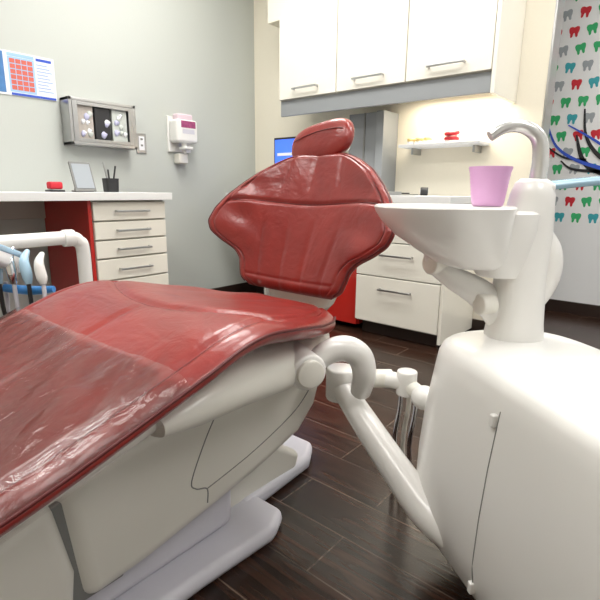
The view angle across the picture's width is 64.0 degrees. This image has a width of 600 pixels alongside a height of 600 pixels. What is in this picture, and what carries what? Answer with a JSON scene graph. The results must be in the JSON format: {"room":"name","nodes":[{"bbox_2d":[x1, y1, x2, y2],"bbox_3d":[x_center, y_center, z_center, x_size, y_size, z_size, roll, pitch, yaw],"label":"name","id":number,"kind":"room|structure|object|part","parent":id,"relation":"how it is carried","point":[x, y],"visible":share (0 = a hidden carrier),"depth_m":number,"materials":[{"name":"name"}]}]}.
{"room":"dental clinic","nodes":[
{"label":"dental clinic","id":0,"kind":"room"},
{"bbox_2d":[0,0,254,316],"bbox_3d":[-1.828,-1.080,2.392,0.120,2.750,6.570,11,17,39],"label":"wall","id":1,"kind":"structure","parent":0,"point":[160,58],"depth_m":3.23,"materials":[{"name":"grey paint"}]},
{"bbox_2d":[0,49,56,100],"bbox_3d":[-1.581,-1.216,2.557,0.007,0.223,0.540,11,17,39],"label":"poster","id":2,"kind":"object","parent":1,"relation":"attached to","point":[21,74],"visible":1,"depth_m":2.64,"materials":[{"name":"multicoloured paper"}]},
{"bbox_2d":[59,96,136,149],"bbox_3d":[-1.224,-1.075,2.946,0.106,0.265,0.425,11,17,39],"label":"holder","id":3,"kind":"object","parent":1,"relation":"attached to","point":[86,122],"visible":1,"depth_m":2.89,"materials":[{"name":"silver metal"}]},
{"bbox_3d":[-1.355,-1.042,2.796,0.105,0.265,0.020,11,17,39],"label":"frame","id":4,"kind":"part","parent":3,"relation":"part of","materials":[{"name":"silver metal"}]},
{"bbox_3d":[-1.224,-1.194,2.919,0.105,0.020,0.425,11,17,39],"label":"frame","id":5,"kind":"part","parent":3,"relation":"part of","materials":[{"name":"silver metal"}]},
{"bbox_3d":[-1.226,-0.956,2.974,0.105,0.020,0.425,11,17,39],"label":"frame","id":6,"kind":"part","parent":3,"relation":"part of","materials":[{"name":"silver metal"}]},
{"bbox_3d":[-1.094,-1.108,3.098,0.105,0.265,0.020,11,17,39],"label":"frame","id":7,"kind":"part","parent":3,"relation":"part of","materials":[{"name":"silver metal"}]},
{"bbox_2d":[136,133,146,153],"bbox_3d":[-1.065,-1.052,3.222,0.012,0.130,0.075,11,17,39],"label":"wall outlet","id":8,"kind":"object","parent":1,"relation":"attached to","point":[141,137],"visible":0.86,"depth_m":3.22,"materials":[{"name":"white plastic"}]},
{"bbox_2d":[138,136,144,149],"bbox_3d":[-1.062,-1.051,3.220,0.004,0.090,0.041,11,17,39],"label":"socket","id":9,"kind":"object","parent":8,"relation":"attached to","point":[141,139],"depth_m":3.22,"materials":[{"name":"white plastic"}]},
{"bbox_2d":[166,113,196,163],"bbox_3d":[-0.825,-1.139,3.401,0.129,0.335,0.190,11,17,39],"label":"soap dispenser","id":10,"kind":"object","parent":1,"relation":"attached to","point":[181,130],"visible":1,"depth_m":3.36,"materials":[{"name":"white plastic"}]},
{"bbox_2d":[174,153,187,163],"bbox_3d":[-0.853,-1.014,3.446,0.069,0.070,0.080,11,17,39],"label":"drip tray","id":11,"kind":"object","parent":10,"relation":"on","point":[179,158],"depth_m":3.42,"materials":[{"name":"white plastic"}]},
{"bbox_2d":[173,113,191,120],"bbox_3d":[-0.824,-1.276,3.370,0.070,0.055,0.130,11,17,39],"label":"bottle","id":12,"kind":"object","parent":10,"relation":"on","point":[177,116],"depth_m":3.33,"materials":[{"name":"pink"}]},
{"bbox_3d":[-0.807,-1.074,3.400,0.080,0.020,0.070,11,17,39],"label":"lever","id":13,"kind":"part","parent":10,"relation":"part of","materials":[{"name":"white plastic"}]},
{"bbox_2d":[212,282,256,291],"bbox_3d":[-2.145,0.317,2.236,0.015,0.090,5.470,11,17,39],"label":"baseboard","id":14,"kind":"structure","parent":1,"relation":"attached to","point":[241,287],"depth_m":4.10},
{"bbox_2d":[268,0,332,27],"bbox_3d":[0.501,-2.188,2.855,1.625,0.750,0.308,11,17,39],"label":"wall","id":15,"kind":"structure","parent":0,"point":[276,8],"depth_m":3.22,"materials":[{"name":"beige paint"}]},
{"bbox_2d":[187,290,599,599],"bbox_3d":[0.264,0.737,0.939,5.750,0.100,6.700,11,17,39],"label":"floor","id":16,"kind":"structure","parent":0,"point":[342,534],"depth_m":1.29,"materials":[{"name":"brown wood"}]},
{"bbox_2d":[0,229,92,314],"bbox_3d":[-0.964,0.142,1.600,0.563,0.739,0.700,11,17,39],"label":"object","id":17,"kind":"object","parent":16,"relation":"on","point":[13,262],"visible":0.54,"depth_m":1.42,"materials":[{"name":"white plastic"}]},
{"bbox_3d":[-0.941,-0.144,1.370,0.220,0.062,0.134,1,13,0],"label":"control panel","id":18,"kind":"part","parent":17,"relation":"part of","materials":[{"name":"blue plastic"}]},
{"bbox_3d":[-0.990,0.004,1.562,0.048,0.425,0.655,11,17,39],"label":"handle rail","id":19,"kind":"part","parent":17,"relation":"part of","materials":[{"name":"white plastic"}]},
{"bbox_2d":[0,191,171,291],"bbox_3d":[-1.908,-0.013,1.980,0.593,0.852,2.902,11,17,39],"label":"desk","id":20,"kind":"object","parent":16,"relation":"on","point":[125,232],"visible":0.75,"depth_m":2.66,"materials":[{"name":"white laminate"}]},
{"bbox_3d":[-2.255,-0.339,1.909,0.023,0.112,2.375,11,17,39],"label":"modesty rail","id":21,"kind":"part","parent":20,"relation":"part of","materials":[{"name":"brown wood"}]},
{"bbox_2d":[45,182,64,191],"bbox_3d":[-1.310,-0.605,2.564,0.060,0.052,0.080,11,17,39],"label":"model","id":22,"kind":"object","parent":20,"relation":"on","point":[51,186],"visible":1,"depth_m":2.54,"materials":[{"name":"red plastic"}]},
{"bbox_3d":[-1.310,-0.612,2.563,0.050,0.039,0.070,11,17,39],"label":"arm","id":23,"kind":"part","parent":22,"relation":"part of","materials":[{"name":"red paint"}]},
{"bbox_3d":[-1.292,-0.156,2.721,0.533,0.812,0.020,11,17,39],"label":"panel","id":24,"kind":"part","parent":20,"relation":"part of","materials":[{"name":"red laminate"}]},
{"bbox_2d":[0,191,155,192],"bbox_3d":[-1.907,-0.409,1.891,0.588,0.040,2.900,11,17,39],"label":"countertop","id":25,"kind":"structure","parent":20,"relation":"on","point":[0,191],"depth_m":2.60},
{"bbox_2d":[68,161,96,191],"bbox_3d":[-1.223,-0.683,2.680,0.102,0.172,0.120,11,17,39],"label":"picture frame","id":26,"kind":"object","parent":20,"relation":"on","point":[81,173],"visible":0.88,"depth_m":2.66,"materials":[{"name":"grey"}]},
{"bbox_2d":[102,162,118,191],"bbox_3d":[-1.104,-0.714,2.790,0.080,0.168,0.082,11,17,39],"label":"pen holder","id":27,"kind":"object","parent":20,"relation":"on","point":[109,184],"visible":0.95,"depth_m":2.77,"materials":[{"name":"black plastic"}]},
{"bbox_2d":[102,178,118,191],"bbox_3d":[-1.104,-0.670,2.801,0.080,0.077,0.080,11,17,39],"label":"cup","id":28,"kind":"object","parent":27,"relation":"on","point":[109,184],"depth_m":2.77,"materials":[{"name":"black plastic"}]},
{"bbox_3d":[-0.936,-0.493,2.649,0.020,0.096,0.434,11,17,39],"label":"drawer","id":29,"kind":"part","parent":20,"relation":"part of","materials":[{"name":"beige laminate"}]},
{"bbox_3d":[-0.937,-0.394,2.672,0.020,0.091,0.434,11,17,39],"label":"drawer","id":30,"kind":"part","parent":20,"relation":"part of","materials":[{"name":"beige laminate"}]},
{"bbox_3d":[-0.938,-0.296,2.694,0.020,0.091,0.434,11,17,39],"label":"drawer","id":31,"kind":"part","parent":20,"relation":"part of","materials":[{"name":"beige laminate"}]},
{"bbox_3d":[-0.939,-0.189,2.719,0.020,0.111,0.434,11,17,39],"label":"drawer","id":32,"kind":"part","parent":20,"relation":"part of","materials":[{"name":"beige laminate"}]},
{"bbox_3d":[-0.941,0.023,2.767,0.020,0.306,0.434,11,17,39],"label":"drawer","id":33,"kind":"part","parent":20,"relation":"part of","materials":[{"name":"beige laminate"}]},
{"bbox_2d":[0,118,394,599],"bbox_3d":[-0.535,0.122,0.901,0.797,1.100,2.115,11,17,39],"label":"dental chair","id":34,"kind":"object","parent":16,"relation":"on","point":[147,430],"visible":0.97,"depth_m":1.01,"materials":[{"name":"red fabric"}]},
{"bbox_3d":[-0.810,0.306,0.617,0.724,0.315,1.130,11,17,39],"label":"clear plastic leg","id":35,"kind":"part","parent":34,"relation":"part of","materials":[{"name":"clear plastic"}]},
{"bbox_2d":[0,280,334,537],"bbox_3d":[-0.629,0.262,0.828,0.723,0.400,1.839,11,17,39],"label":"seat cushion","id":36,"kind":"object","parent":34,"relation":"on","point":[123,403],"depth_m":0.92,"materials":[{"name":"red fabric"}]},
{"bbox_3d":[-0.553,0.637,1.012,0.479,0.045,1.090,11,17,39],"label":"floor plate","id":37,"kind":"part","parent":34,"relation":"part of","materials":[{"name":"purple plastic"}]},
{"bbox_2d":[209,152,394,299],"bbox_3d":[0.020,-0.247,1.538,0.737,0.437,0.213,11,17,39],"label":"backrest cushion","id":38,"kind":"object","parent":34,"relation":"on","point":[301,225],"depth_m":1.51,"materials":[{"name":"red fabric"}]},
{"bbox_2d":[292,118,353,156],"bbox_3d":[0.075,-0.518,1.569,0.241,0.139,0.082,11,17,39],"label":"cushion","id":39,"kind":"object","parent":34,"relation":"on","point":[333,137],"depth_m":1.52,"materials":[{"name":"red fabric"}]},
{"bbox_2d":[226,193,475,346],"bbox_3d":[0.285,-0.290,3.293,1.722,0.850,0.555,11,17,39],"label":"base cabinet","id":40,"kind":"object","parent":16,"relation":"on","point":[391,293],"visible":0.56,"depth_m":2.80,"materials":[{"name":"beige laminate"}]},
{"bbox_3d":[-0.090,-0.348,3.620,0.020,0.810,0.504,11,17,39],"label":"leg","id":41,"kind":"part","parent":40,"relation":"part of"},
{"bbox_3d":[0.218,-0.245,3.119,0.390,0.760,0.020,11,17,39],"label":"red door","id":42,"kind":"part","parent":40,"relation":"part of","materials":[{"name":"laminate"}]},
{"bbox_3d":[0.562,0.017,2.837,0.546,0.282,0.020,11,17,39],"label":"drawer","id":43,"kind":"part","parent":40,"relation":"part of","materials":[{"name":"beige laminate"}]},
{"bbox_3d":[0.565,-0.224,2.782,0.546,0.200,0.020,11,17,39],"label":"drawer","id":44,"kind":"part","parent":40,"relation":"part of","materials":[{"name":"beige laminate"}]},
{"bbox_3d":[0.567,-0.432,2.734,0.546,0.216,0.020,11,17,39],"label":"drawer","id":45,"kind":"part","parent":40,"relation":"part of","materials":[{"name":"beige laminate"}]},
{"bbox_2d":[390,195,471,203],"bbox_3d":[0.291,-0.685,3.206,1.720,0.040,0.548,11,17,39],"label":"countertop","id":46,"kind":"structure","parent":40,"relation":"on","point":[454,199],"depth_m":2.59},
{"bbox_2d":[274,136,295,163],"bbox_3d":[-0.009,-0.981,3.495,0.450,0.399,0.170,11,17,39],"label":"computer monitor","id":47,"kind":"object","parent":46,"relation":"on","point":[282,146],"visible":0.12,"depth_m":3.53,"materials":[{"name":"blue plastic"}]},
{"bbox_2d":[348,112,376,168],"bbox_3d":[0.465,-0.984,3.258,0.230,0.517,0.148,11,17,39],"label":"panel","id":48,"kind":"object","parent":46,"relation":"on","point":[356,148],"visible":0.29,"depth_m":3.17,"materials":[{"name":"grey metal"}]},
{"bbox_2d":[362,113,365,159],"bbox_3d":[0.423,-0.970,3.194,0.010,0.517,0.010,11,17,39],"label":"rib","id":49,"kind":"object","parent":46,"relation":"attached to","point":[364,113],"visible":0.56,"depth_m":3.17,"materials":[{"name":"grey metal"}]},
{"bbox_2d":[374,110,398,191],"bbox_3d":[0.565,-0.958,3.151,0.055,0.517,0.188,11,17,39],"label":"channel","id":50,"kind":"object","parent":46,"relation":"on","point":[387,121],"visible":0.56,"depth_m":3.10,"materials":[{"name":"grey metal"}]},
{"bbox_2d":[388,191,417,194],"bbox_3d":[0.604,-0.664,2.986,0.180,0.021,0.225,11,17,39],"label":"tray","id":51,"kind":"object","parent":46,"relation":"on","point":[390,193],"visible":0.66,"depth_m":2.88,"materials":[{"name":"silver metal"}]},
{"bbox_2d":[420,187,427,194],"bbox_3d":[0.742,-0.650,2.872,0.048,0.048,0.048,4,13,13],"label":"tape roll","id":52,"kind":"object","parent":46,"relation":"on","point":[423,190],"visible":1,"depth_m":2.85,"materials":[{"name":"black plastic"}]},
{"bbox_3d":[0.934,-0.163,2.793,0.018,0.780,0.479,11,17,39],"label":"panel","id":53,"kind":"part","parent":40,"relation":"part of","materials":[{"name":"beige laminate"}]},
{"bbox_2d":[326,119,599,599],"bbox_3d":[0.488,0.180,0.884,0.484,1.021,1.115,-5,14,-23],"label":"dental cuspidor unit","id":54,"kind":"object","parent":16,"relation":"on","point":[505,483],"visible":0.92,"depth_m":0.91,"materials":[{"name":"white plastic"}]},
{"bbox_3d":[0.237,0.385,1.134,0.108,0.295,0.529,-9,16,-37],"label":"swing arm","id":55,"kind":"part","parent":54,"relation":"part of","materials":[{"name":"white plastic"}]},
{"bbox_3d":[0.214,0.209,1.264,0.145,0.052,0.045,5,14,18],"label":"link arm","id":56,"kind":"part","parent":54,"relation":"part of","materials":[{"name":"white plastic"}]},
{"bbox_3d":[0.345,0.270,1.151,0.054,0.103,0.256,-8,15,-32],"label":"link arm","id":57,"kind":"part","parent":54,"relation":"part of","materials":[{"name":"white plastic"}]},
{"bbox_2d":[374,203,517,270],"bbox_3d":[0.298,-0.133,1.014,0.284,0.132,0.284,11,17,39],"label":"bowl","id":58,"kind":"object","parent":54,"relation":"on","point":[450,237],"depth_m":0.93,"materials":[{"name":"white ceramic"}]},
{"bbox_3d":[0.387,-0.010,1.051,0.235,0.204,0.083,1,13,0],"label":"bowl support arm","id":59,"kind":"part","parent":54,"relation":"part of","materials":[{"name":"white plastic"}]},
{"bbox_2d":[467,205,506,207],"bbox_3d":[0.394,-0.210,1.012,0.083,0.096,0.080,11,17,39],"label":"cup holder","id":60,"kind":"object","parent":54,"relation":"on","point":[472,206],"depth_m":1.00,"materials":[{"name":"white plastic"}]},
{"bbox_2d":[469,166,512,206],"bbox_3d":[0.396,-0.237,1.005,0.086,0.080,0.086,11,17,39],"label":"plastic cup","id":61,"kind":"object","parent":54,"relation":"on","point":[488,184],"visible":1,"depth_m":0.98,"materials":[{"name":"pink plastic"}]},
{"bbox_3d":[0.441,-0.298,0.970,0.130,0.129,0.034,-1,13,-5],"label":"spout","id":62,"kind":"part","parent":54,"relation":"part of","materials":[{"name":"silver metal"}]},
{"bbox_3d":[0.571,-0.245,1.007,0.170,0.034,0.050,0,13,-2],"label":"blue control handle","id":63,"kind":"part","parent":54,"relation":"part of","materials":[{"name":"blue plastic"}]},
{"bbox_2d":[254,0,555,319],"bbox_3d":[0.515,-1.271,3.333,2.225,2.750,0.120,11,17,39],"label":"wall","id":64,"kind":"structure","parent":0,"point":[445,171],"depth_m":2.98,"materials":[{"name":"beige paint"}]},
{"bbox_2d":[257,286,484,331],"bbox_3d":[0.464,0.037,3.575,2.210,0.090,0.015,11,17,39],"label":"baseboard","id":65,"kind":"structure","parent":64,"relation":"attached to","point":[477,324],"depth_m":3.03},
{"bbox_2d":[279,0,526,116],"bbox_3d":[0.525,-1.491,2.926,1.465,0.640,0.399,11,17,39],"label":"upper cabinet","id":66,"kind":"object","parent":64,"relation":"attached to","point":[335,55],"visible":1,"depth_m":2.71,"materials":[{"name":"beige laminate"}]},
{"bbox_3d":[0.048,-1.594,3.103,0.476,0.523,0.020,11,17,39],"label":"door","id":67,"kind":"part","parent":66,"relation":"part of","materials":[{"name":"beige laminate"}]},
{"bbox_3d":[0.416,-1.521,2.801,0.476,0.523,0.020,11,17,39],"label":"door","id":68,"kind":"part","parent":66,"relation":"part of","materials":[{"name":"beige laminate"}]},
{"bbox_3d":[0.784,-1.448,2.500,0.476,0.523,0.020,11,17,39],"label":"door","id":69,"kind":"part","parent":66,"relation":"part of","materials":[{"name":"beige laminate"}]},
{"bbox_3d":[1.088,-1.384,2.485,0.020,0.640,0.368,11,17,39],"label":"panel","id":70,"kind":"part","parent":66,"relation":"part of","materials":[{"name":"beige laminate"}]},
{"bbox_2d":[398,140,489,155],"bbox_3d":[0.864,-0.919,2.914,0.510,0.058,0.168,11,17,39],"label":"wall shelf","id":71,"kind":"object","parent":64,"relation":"attached to","point":[477,145],"visible":1,"depth_m":2.85,"materials":[{"name":"white laminate"}]},
{"bbox_2d":[407,138,414,143],"bbox_3d":[0.692,-0.990,2.999,0.050,0.039,0.049,11,17,39],"label":"model","id":72,"kind":"object","parent":71,"relation":"on","point":[409,140],"visible":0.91,"depth_m":2.98},
{"bbox_2d":[415,138,423,143],"bbox_3d":[0.734,-0.982,2.964,0.050,0.039,0.049,11,17,39],"label":"model","id":73,"kind":"object","parent":71,"relation":"on","point":[417,140],"visible":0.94,"depth_m":2.95},
{"bbox_2d":[423,137,431,142],"bbox_3d":[0.776,-0.973,2.930,0.050,0.039,0.049,11,17,39],"label":"model","id":74,"kind":"object","parent":71,"relation":"on","point":[425,139],"visible":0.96,"depth_m":2.91},
{"bbox_2d":[444,131,459,141],"bbox_3d":[0.889,-0.964,2.831,0.084,0.068,0.069,11,17,39],"label":"model","id":75,"kind":"object","parent":71,"relation":"on","point":[450,137],"visible":0.98,"depth_m":2.81},
{"bbox_2d":[541,0,564,138],"bbox_3d":[1.367,-1.102,2.635,0.012,2.750,0.126,11,17,39],"label":"trim","id":76,"kind":"structure","parent":64,"relation":"attached to","point":[559,8],"depth_m":2.58,"materials":[{"name":"white paint"}]},
{"bbox_3d":[2.399,-1.184,3.039,5.500,2.750,0.120,11,17,39],"label":"wall","id":77,"kind":"structure","parent":0,"visible":0},
{"bbox_2d":[545,299,599,317],"bbox_3d":[2.341,0.123,3.286,5.500,0.090,0.015,11,17,39],"label":"baseboard","id":78,"kind":"structure","parent":77,"relation":"attached to","point":[583,309],"depth_m":3.54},
{"bbox_2d":[547,0,599,305],"bbox_3d":[2.813,-1.079,2.621,4.290,2.740,0.004,11,17,39],"label":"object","id":79,"kind":"structure","parent":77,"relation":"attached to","point":[574,132],"depth_m":3.38,"materials":[{"name":"multicoloured paint"}]}
]}

